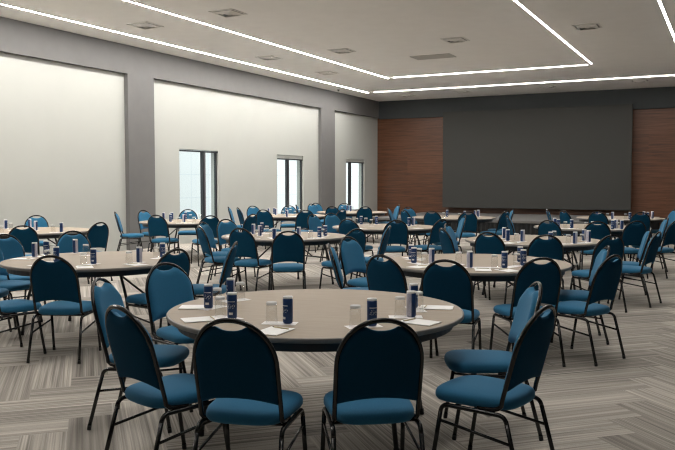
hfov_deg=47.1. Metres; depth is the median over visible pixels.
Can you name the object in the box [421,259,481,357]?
banquet chair
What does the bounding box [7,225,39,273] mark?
banquet chair
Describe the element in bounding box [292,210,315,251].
banquet chair
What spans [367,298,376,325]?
drink can
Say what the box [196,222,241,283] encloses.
banquet chair
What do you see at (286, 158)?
window
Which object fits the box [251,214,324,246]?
round table
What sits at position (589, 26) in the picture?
ceiling vent
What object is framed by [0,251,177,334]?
round table
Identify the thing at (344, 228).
banquet chair
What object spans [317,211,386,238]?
round table
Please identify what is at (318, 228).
drink can
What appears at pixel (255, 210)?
banquet chair
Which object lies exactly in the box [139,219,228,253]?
round table
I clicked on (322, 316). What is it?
round table
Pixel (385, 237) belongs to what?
banquet chair
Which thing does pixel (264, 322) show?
card
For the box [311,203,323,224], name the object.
banquet chair
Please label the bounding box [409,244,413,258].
drink can
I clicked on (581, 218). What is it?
round table
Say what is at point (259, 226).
drink can
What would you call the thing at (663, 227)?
banquet chair
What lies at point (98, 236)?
banquet chair
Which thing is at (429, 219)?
banquet chair
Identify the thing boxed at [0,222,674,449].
floor
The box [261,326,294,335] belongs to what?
pad
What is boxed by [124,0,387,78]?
recessed light
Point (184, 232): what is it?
banquet chair
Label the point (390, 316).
card
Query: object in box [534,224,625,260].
round table
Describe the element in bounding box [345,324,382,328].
card
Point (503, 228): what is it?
drink can
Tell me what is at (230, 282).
drink can
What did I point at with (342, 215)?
banquet chair
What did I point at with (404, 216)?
banquet chair
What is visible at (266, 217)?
banquet chair
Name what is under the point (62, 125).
wall
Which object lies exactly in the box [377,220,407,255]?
banquet chair
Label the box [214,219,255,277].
banquet chair
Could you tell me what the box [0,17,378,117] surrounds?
beam
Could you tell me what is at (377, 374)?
banquet chair
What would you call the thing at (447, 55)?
ceiling vent
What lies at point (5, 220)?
drink can
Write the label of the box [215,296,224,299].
glass tumbler
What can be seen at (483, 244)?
banquet chair
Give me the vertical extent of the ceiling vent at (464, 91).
0.049 m
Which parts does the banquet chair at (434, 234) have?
seat, panel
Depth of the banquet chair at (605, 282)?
6.69 m
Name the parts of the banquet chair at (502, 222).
seat, frame, panel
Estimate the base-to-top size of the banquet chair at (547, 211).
0.939 m
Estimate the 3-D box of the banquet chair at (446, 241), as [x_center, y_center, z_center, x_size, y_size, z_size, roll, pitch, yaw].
[1.677,0.502,10.506,0.596,0.939,0.482,-1,3,-14]
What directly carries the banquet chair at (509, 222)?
on the floor
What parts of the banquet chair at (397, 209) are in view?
backrest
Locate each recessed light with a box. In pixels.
[0,3,368,92]
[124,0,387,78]
[381,75,668,91]
[393,64,587,77]
[513,0,592,63]
[657,0,674,41]
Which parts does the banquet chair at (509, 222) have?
panel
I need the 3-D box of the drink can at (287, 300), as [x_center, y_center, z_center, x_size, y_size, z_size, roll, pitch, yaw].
[-0.284,0.484,4.433,0.058,0.155,0.058,-3,4,-42]
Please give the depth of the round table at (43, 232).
12.57 m
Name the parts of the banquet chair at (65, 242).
backrest, frame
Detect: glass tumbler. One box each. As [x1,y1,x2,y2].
[213,287,221,290]
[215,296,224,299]
[266,301,276,304]
[350,304,360,308]
[395,296,404,299]
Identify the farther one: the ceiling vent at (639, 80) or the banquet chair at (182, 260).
the ceiling vent at (639, 80)
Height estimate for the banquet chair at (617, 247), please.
0.939 m
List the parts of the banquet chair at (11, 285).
backrest, leg, seat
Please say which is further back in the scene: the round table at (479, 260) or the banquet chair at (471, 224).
the banquet chair at (471, 224)
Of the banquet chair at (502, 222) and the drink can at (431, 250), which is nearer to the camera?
the drink can at (431, 250)
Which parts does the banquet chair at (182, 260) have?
seat, seat frame, frame, panel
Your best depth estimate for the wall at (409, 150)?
28.70 m
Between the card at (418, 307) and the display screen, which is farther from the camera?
the display screen
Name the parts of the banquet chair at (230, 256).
seat frame, seat, frame, backrest, panel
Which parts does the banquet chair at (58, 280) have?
leg, leg, panel, frame, seat frame, seat, leg, leg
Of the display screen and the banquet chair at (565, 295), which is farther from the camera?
the display screen
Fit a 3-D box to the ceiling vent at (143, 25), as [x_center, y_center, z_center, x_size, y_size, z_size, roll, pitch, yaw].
[-3.730,-3.864,15.062,0.500,0.049,0.500,2,4,27]
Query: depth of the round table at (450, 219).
17.22 m
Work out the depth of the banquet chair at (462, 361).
4.77 m
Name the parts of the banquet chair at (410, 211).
backrest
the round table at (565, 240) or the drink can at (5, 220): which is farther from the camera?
the drink can at (5, 220)
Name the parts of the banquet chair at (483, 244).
panel, frame, leg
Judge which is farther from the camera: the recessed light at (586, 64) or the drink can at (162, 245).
the recessed light at (586, 64)
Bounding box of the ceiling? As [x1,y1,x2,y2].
[0,0,674,100]
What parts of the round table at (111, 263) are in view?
leg, leg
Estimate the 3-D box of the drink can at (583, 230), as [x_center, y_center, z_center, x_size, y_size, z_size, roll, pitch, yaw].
[3.363,0.136,10.567,0.058,0.155,0.058,-2,4,-30]
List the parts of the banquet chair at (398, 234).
seat, seat frame, panel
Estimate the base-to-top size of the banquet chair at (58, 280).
0.939 m
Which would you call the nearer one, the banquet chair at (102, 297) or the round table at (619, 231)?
the banquet chair at (102, 297)
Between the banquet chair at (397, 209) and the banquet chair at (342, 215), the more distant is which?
the banquet chair at (397, 209)
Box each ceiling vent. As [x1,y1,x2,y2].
[127,22,163,28]
[208,8,246,16]
[256,55,282,60]
[315,71,337,74]
[328,48,355,53]
[400,94,415,96]
[410,53,455,59]
[441,37,469,42]
[453,90,469,92]
[538,85,555,88]
[572,23,601,29]
[630,79,648,82]
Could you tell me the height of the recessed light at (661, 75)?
0.014 m
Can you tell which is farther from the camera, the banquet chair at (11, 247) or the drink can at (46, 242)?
the banquet chair at (11, 247)
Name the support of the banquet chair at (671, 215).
on the floor
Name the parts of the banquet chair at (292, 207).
seat, backrest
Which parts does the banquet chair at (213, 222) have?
seat, frame, panel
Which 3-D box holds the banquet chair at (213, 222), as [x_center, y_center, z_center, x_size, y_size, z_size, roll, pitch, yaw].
[-2.455,0.274,14.518,0.482,0.939,0.596,-2,4,-26]
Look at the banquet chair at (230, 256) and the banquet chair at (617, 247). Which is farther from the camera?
the banquet chair at (617, 247)
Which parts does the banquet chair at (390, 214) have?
backrest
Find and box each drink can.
[4,219,7,228]
[32,242,37,256]
[34,221,37,229]
[43,240,48,254]
[53,246,58,261]
[59,222,62,231]
[73,239,77,252]
[90,248,96,263]
[136,247,141,261]
[160,243,164,256]
[204,284,212,307]
[226,278,234,298]
[227,292,236,318]
[252,224,254,233]
[258,225,261,235]
[272,228,275,238]
[283,296,292,323]
[297,227,300,235]
[317,227,320,236]
[323,225,326,235]
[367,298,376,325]
[406,290,415,316]
[407,217,410,225]
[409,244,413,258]
[409,283,417,307]
[411,247,416,262]
[429,248,434,263]
[467,251,472,267]
[501,251,507,267]
[502,227,505,237]
[505,229,509,240]
[517,246,522,261]
[520,230,524,240]
[520,249,526,265]
[573,232,577,243]
[582,229,585,240]
[586,230,590,241]
[614,219,617,227]
[620,220,623,228]
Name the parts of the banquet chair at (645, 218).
panel, frame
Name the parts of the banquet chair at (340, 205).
backrest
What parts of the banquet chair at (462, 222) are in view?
backrest, frame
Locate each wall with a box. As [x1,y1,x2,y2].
[0,52,377,254]
[377,108,674,228]
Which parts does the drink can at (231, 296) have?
can lid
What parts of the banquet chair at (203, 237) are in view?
leg, panel, frame, seat frame, seat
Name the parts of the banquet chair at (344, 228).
panel, frame, seat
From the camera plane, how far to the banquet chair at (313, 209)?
21.51 m
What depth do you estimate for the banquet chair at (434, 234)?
12.91 m
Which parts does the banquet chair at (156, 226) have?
panel, frame, seat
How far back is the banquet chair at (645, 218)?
15.72 m
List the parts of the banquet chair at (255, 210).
backrest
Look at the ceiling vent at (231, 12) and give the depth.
13.84 m
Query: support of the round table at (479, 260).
on the floor
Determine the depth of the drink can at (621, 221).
13.10 m
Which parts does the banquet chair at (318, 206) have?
backrest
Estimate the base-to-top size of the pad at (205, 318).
0.004 m
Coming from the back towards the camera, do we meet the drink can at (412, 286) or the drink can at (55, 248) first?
the drink can at (55, 248)
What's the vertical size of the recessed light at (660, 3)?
0.014 m
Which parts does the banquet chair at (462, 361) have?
leg, leg, seat, seat frame, frame, backrest, leg, leg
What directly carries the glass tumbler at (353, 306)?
on the card at (377, 325)
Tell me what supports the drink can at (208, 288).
on the card at (214, 306)
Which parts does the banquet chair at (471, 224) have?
seat, frame, panel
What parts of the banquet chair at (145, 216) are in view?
frame, backrest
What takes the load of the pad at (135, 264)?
on the round table at (111, 263)
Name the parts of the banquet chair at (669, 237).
leg, seat, frame, panel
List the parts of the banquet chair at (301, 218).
panel, frame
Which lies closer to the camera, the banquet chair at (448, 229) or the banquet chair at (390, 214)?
the banquet chair at (448, 229)
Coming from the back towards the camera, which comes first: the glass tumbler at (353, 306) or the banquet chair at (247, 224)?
the banquet chair at (247, 224)
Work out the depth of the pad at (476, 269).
7.10 m
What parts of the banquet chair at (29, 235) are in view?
panel, frame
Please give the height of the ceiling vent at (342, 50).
0.049 m
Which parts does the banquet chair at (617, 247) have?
seat, seat frame, frame, panel, leg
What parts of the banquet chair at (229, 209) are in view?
backrest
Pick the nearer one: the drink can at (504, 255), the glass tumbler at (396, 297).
the glass tumbler at (396, 297)
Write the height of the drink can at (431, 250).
0.155 m
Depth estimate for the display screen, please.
26.66 m
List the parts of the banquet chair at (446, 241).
panel, frame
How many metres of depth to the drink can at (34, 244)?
8.29 m
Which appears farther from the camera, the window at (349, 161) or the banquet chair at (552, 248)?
the window at (349, 161)
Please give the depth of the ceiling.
16.25 m
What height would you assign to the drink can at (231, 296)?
0.155 m
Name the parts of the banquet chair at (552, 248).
panel, frame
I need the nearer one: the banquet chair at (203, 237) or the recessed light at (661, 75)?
the banquet chair at (203, 237)
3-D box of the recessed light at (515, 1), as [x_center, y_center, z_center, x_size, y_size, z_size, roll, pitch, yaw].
[2.129,-3.670,11.323,0.060,0.014,19.474,2,4,27]
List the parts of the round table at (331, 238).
leg, leg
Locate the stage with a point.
(526, 222)
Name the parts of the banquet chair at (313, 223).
frame, backrest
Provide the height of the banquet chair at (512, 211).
0.939 m
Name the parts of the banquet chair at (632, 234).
seat, panel, frame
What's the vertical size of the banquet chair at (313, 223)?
0.939 m
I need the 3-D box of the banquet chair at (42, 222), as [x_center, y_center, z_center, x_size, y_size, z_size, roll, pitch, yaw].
[-5.492,0.296,14.138,0.482,0.939,0.596,-1,3,-19]
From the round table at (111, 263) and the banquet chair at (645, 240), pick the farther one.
the banquet chair at (645, 240)
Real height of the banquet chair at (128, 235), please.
0.939 m
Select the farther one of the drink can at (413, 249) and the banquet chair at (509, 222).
the banquet chair at (509, 222)
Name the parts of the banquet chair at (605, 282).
leg, seat, seat frame, leg, frame, panel, leg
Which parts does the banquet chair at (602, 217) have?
panel, frame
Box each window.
[179,150,217,218]
[277,155,302,211]
[346,159,363,210]
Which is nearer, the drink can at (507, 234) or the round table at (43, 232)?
the drink can at (507, 234)
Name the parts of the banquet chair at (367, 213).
panel, frame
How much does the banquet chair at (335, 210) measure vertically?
0.939 m
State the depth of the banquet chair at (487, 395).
3.99 m
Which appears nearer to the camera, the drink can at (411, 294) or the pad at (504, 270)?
the drink can at (411, 294)
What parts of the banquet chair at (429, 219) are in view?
panel, frame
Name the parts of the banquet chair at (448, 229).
backrest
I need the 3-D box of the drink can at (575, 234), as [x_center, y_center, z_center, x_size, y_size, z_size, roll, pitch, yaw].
[3.091,0.164,10.078,0.058,0.155,0.058,-2,4,-31]
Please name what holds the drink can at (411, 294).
on the card at (390, 316)
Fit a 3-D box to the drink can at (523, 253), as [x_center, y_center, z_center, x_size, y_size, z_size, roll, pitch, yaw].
[1.792,0.312,7.467,0.058,0.155,0.058,0,3,-6]
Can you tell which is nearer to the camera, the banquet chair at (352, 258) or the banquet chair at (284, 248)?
the banquet chair at (352, 258)
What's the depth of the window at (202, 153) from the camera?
20.14 m
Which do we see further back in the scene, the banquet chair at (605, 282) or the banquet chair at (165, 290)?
the banquet chair at (605, 282)
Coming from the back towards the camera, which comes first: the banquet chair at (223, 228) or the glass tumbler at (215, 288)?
the banquet chair at (223, 228)
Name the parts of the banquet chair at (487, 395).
leg, leg, seat, seat frame, leg, frame, backrest, panel, leg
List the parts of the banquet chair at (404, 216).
panel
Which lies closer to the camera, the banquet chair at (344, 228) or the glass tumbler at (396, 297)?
the glass tumbler at (396, 297)
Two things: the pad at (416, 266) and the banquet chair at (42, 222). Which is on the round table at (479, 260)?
the pad at (416, 266)
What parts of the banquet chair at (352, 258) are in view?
backrest, seat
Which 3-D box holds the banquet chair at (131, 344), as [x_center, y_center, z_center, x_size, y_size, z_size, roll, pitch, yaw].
[-0.925,0.862,4.166,0.482,0.939,0.596,3,5,44]
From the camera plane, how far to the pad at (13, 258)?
8.03 m
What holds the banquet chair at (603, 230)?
on the floor
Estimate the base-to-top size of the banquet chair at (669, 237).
0.939 m
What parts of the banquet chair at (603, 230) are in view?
seat, frame, panel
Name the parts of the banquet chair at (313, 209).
backrest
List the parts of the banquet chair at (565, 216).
panel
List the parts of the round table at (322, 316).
leg, leg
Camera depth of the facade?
30.99 m
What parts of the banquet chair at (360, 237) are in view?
leg, seat, frame, panel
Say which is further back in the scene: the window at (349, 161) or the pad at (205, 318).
the window at (349, 161)
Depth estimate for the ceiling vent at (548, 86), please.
24.75 m
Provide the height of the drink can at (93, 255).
0.155 m
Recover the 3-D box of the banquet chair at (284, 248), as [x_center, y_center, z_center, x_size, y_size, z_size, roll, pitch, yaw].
[-0.650,0.525,10.108,0.482,0.939,0.596,0,3,-5]
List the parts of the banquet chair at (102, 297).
leg, frame, backrest, leg, seat frame, seat, leg, leg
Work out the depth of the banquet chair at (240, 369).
3.64 m
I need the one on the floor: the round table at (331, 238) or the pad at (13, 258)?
the round table at (331, 238)
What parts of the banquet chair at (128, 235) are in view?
backrest, frame, seat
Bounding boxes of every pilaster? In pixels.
[124,74,155,249]
[318,108,334,225]
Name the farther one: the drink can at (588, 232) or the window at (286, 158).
the window at (286, 158)
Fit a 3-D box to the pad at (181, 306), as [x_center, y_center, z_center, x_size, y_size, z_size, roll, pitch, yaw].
[-0.910,0.528,4.999,0.211,0.004,0.148,0,3,-1]
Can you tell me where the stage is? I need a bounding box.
[372,212,659,236]
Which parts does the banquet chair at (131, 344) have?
leg, backrest, panel, frame, leg, seat frame, seat, leg, leg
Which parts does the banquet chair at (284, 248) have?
seat, panel, frame, seat frame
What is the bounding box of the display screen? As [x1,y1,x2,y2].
[442,104,632,209]
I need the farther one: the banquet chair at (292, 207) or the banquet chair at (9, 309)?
the banquet chair at (292, 207)
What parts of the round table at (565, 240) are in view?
leg, leg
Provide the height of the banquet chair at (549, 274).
0.939 m
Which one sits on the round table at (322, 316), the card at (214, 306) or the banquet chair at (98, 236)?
the card at (214, 306)
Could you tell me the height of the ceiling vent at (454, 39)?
0.049 m
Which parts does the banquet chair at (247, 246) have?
panel, leg, frame, seat frame, seat, leg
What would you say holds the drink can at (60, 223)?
on the card
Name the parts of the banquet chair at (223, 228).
frame, backrest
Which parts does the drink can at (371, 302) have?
can lid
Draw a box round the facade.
[179,149,358,218]
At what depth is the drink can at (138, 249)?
7.74 m
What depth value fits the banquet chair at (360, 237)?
10.41 m
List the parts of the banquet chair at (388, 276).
panel, frame, leg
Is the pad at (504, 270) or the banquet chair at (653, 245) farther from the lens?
the banquet chair at (653, 245)
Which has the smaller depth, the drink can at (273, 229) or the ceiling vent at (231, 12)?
the drink can at (273, 229)
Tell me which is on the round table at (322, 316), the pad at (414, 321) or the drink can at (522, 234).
the pad at (414, 321)
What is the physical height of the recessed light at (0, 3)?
0.014 m
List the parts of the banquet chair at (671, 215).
backrest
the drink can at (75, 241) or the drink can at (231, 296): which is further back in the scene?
the drink can at (75, 241)
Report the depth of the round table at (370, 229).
13.54 m
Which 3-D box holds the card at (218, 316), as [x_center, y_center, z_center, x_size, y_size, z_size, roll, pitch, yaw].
[-0.663,0.553,4.619,0.200,0.001,0.096,3,4,38]
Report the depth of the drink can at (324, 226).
11.49 m
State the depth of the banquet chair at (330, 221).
15.24 m
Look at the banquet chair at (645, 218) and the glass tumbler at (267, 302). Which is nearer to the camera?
the glass tumbler at (267, 302)
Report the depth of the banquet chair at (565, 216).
16.66 m
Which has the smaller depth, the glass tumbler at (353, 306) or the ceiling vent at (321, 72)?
the glass tumbler at (353, 306)
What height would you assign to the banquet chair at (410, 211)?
0.939 m
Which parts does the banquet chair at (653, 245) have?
seat, seat frame, frame, leg, panel, leg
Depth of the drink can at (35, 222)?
12.79 m
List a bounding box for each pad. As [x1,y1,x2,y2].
[10,258,34,259]
[76,265,93,268]
[124,263,147,265]
[178,305,213,308]
[180,316,218,322]
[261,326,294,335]
[401,318,440,325]
[408,265,426,267]
[419,305,453,309]
[474,268,491,270]
[494,269,517,271]
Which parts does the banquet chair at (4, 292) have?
seat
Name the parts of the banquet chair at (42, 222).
backrest, frame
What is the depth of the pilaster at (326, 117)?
25.85 m
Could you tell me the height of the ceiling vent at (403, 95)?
0.049 m
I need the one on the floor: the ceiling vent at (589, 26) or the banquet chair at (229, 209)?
the banquet chair at (229, 209)
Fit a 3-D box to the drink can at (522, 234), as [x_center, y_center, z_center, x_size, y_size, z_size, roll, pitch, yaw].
[2.499,0.142,10.458,0.058,0.155,0.058,-2,4,-35]
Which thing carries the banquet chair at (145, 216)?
on the floor
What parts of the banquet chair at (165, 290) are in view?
seat frame, frame, backrest, seat, leg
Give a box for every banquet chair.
[0,234,45,318]
[0,249,42,329]
[0,288,11,331]
[0,299,46,353]
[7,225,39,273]
[24,215,49,253]
[26,255,101,363]
[55,230,96,300]
[86,222,112,283]
[87,277,192,432]
[105,305,230,449]
[114,211,143,251]
[126,248,193,344]
[137,210,168,251]
[145,262,194,373]
[147,215,179,253]
[177,209,198,252]
[191,215,220,265]
[192,241,237,299]
[192,318,306,449]
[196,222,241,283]
[197,225,241,290]
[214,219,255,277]
[225,214,258,258]
[228,207,242,244]
[229,228,273,290]
[237,207,256,231]
[246,206,267,227]
[256,209,280,248]
[270,231,305,289]
[280,205,296,229]
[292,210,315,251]
[305,214,339,263]
[307,204,323,223]
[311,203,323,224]
[317,209,345,250]
[319,228,365,288]
[320,318,424,449]
[321,213,340,260]
[325,206,338,215]
[327,243,367,289]
[338,203,351,222]
[338,219,373,275]
[339,236,367,287]
[350,225,390,278]
[356,206,373,243]
[366,254,438,355]
[377,204,399,238]
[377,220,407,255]
[387,208,411,245]
[400,210,428,245]
[401,207,428,244]
[414,219,447,253]
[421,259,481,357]
[423,211,441,253]
[432,304,555,449]
[433,215,465,253]
[439,228,486,297]
[443,281,543,440]
[444,223,485,289]
[455,212,477,250]
[473,232,513,303]
[480,210,509,235]
[488,209,513,230]
[489,257,565,366]
[506,215,514,254]
[527,234,563,301]
[537,220,573,270]
[546,209,552,223]
[550,245,609,344]
[550,255,625,366]
[559,210,581,253]
[570,235,626,312]
[579,221,610,269]
[586,211,614,255]
[607,231,661,307]
[621,221,648,278]
[621,228,651,298]
[628,212,650,257]
[631,217,668,271]
[639,221,674,278]
[650,209,674,247]
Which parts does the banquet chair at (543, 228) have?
panel, frame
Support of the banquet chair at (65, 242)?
on the floor
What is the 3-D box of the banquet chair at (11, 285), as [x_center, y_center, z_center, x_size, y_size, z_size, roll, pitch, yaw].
[-3.594,0.620,8.435,0.596,0.939,0.482,1,3,15]
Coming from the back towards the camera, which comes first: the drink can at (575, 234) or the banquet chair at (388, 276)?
the drink can at (575, 234)
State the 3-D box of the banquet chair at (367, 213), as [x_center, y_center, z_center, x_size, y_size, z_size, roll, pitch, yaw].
[0.617,-0.012,19.560,0.482,0.939,0.596,-1,3,-14]
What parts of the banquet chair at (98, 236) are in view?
panel, frame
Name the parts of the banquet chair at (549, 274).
leg, seat, seat frame, frame, panel, leg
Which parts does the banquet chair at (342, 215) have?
panel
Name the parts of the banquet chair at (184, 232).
seat, backrest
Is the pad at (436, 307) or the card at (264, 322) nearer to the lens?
the card at (264, 322)
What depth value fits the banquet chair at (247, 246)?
10.49 m
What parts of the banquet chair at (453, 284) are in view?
leg, panel, frame, seat frame, seat, leg, leg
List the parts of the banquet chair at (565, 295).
seat, leg, frame, backrest, leg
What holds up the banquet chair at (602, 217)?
on the floor
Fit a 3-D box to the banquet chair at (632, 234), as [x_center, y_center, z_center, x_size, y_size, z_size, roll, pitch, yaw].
[4.707,0.383,12.610,0.482,0.939,0.596,-1,3,-11]
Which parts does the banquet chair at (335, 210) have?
panel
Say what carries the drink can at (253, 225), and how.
on the card
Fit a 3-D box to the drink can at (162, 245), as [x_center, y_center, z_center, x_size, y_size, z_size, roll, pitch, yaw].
[-1.865,0.267,8.263,0.058,0.155,0.058,-2,4,-33]
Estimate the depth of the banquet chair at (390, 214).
18.17 m
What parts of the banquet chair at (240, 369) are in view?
leg, leg, panel, frame, seat frame, seat, leg, leg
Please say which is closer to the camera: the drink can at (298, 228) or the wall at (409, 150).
the drink can at (298, 228)
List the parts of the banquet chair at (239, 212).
panel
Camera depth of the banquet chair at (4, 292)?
7.87 m
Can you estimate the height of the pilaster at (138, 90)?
3.960 m
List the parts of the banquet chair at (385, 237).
seat, frame, panel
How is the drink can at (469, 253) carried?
on the card at (465, 267)
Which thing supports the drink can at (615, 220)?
on the card
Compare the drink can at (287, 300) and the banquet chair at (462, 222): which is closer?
the drink can at (287, 300)
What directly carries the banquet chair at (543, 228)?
on the floor
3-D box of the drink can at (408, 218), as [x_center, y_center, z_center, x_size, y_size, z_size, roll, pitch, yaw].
[1.296,-0.061,14.039,0.058,0.155,0.058,1,4,22]
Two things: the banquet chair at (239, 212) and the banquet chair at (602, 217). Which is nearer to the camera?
the banquet chair at (602, 217)
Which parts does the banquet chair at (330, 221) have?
backrest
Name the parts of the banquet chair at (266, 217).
panel, frame, seat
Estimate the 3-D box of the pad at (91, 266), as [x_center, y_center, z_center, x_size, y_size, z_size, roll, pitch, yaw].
[-2.387,0.397,7.316,0.148,0.004,0.211,-1,4,-22]
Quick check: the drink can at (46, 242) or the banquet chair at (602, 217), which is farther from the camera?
the banquet chair at (602, 217)
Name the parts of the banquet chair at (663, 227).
backrest, frame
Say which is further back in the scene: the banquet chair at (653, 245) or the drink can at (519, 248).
the banquet chair at (653, 245)
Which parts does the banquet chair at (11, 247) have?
backrest, frame, seat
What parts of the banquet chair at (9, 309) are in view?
frame, seat frame, leg, seat, leg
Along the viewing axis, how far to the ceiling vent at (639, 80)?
23.26 m
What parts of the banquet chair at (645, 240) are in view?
seat, backrest, frame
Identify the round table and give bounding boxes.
[0,227,88,244]
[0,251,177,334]
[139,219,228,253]
[166,289,463,449]
[221,232,344,289]
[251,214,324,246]
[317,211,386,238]
[332,224,432,254]
[383,254,571,295]
[414,215,495,244]
[465,235,599,294]
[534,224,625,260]
[576,216,664,246]
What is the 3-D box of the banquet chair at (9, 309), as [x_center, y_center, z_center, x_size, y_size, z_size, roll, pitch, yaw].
[-2.993,0.704,6.952,0.482,0.939,0.596,3,4,41]
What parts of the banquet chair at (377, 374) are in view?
leg, leg, seat, seat frame, panel, leg, leg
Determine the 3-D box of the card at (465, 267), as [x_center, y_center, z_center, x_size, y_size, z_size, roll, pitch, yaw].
[1.361,0.400,7.298,0.340,0.001,0.096,0,3,2]
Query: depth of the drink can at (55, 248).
7.78 m
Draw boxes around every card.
[200,305,226,309]
[216,315,243,318]
[221,298,250,302]
[262,321,297,324]
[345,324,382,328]
[388,315,422,317]
[416,306,426,311]
[465,267,499,267]
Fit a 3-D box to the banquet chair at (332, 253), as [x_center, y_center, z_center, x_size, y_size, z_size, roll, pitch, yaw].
[0.193,0.653,7.845,0.596,0.939,0.482,0,3,1]
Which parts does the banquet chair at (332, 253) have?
panel, frame, backrest, seat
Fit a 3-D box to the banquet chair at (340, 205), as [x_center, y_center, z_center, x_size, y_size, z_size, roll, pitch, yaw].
[0.220,-0.144,21.886,0.482,0.939,0.596,0,3,-6]
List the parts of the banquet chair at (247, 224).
frame, panel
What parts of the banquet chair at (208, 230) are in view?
backrest, seat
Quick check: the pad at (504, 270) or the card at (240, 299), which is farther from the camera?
the pad at (504, 270)
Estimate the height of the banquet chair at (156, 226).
0.939 m

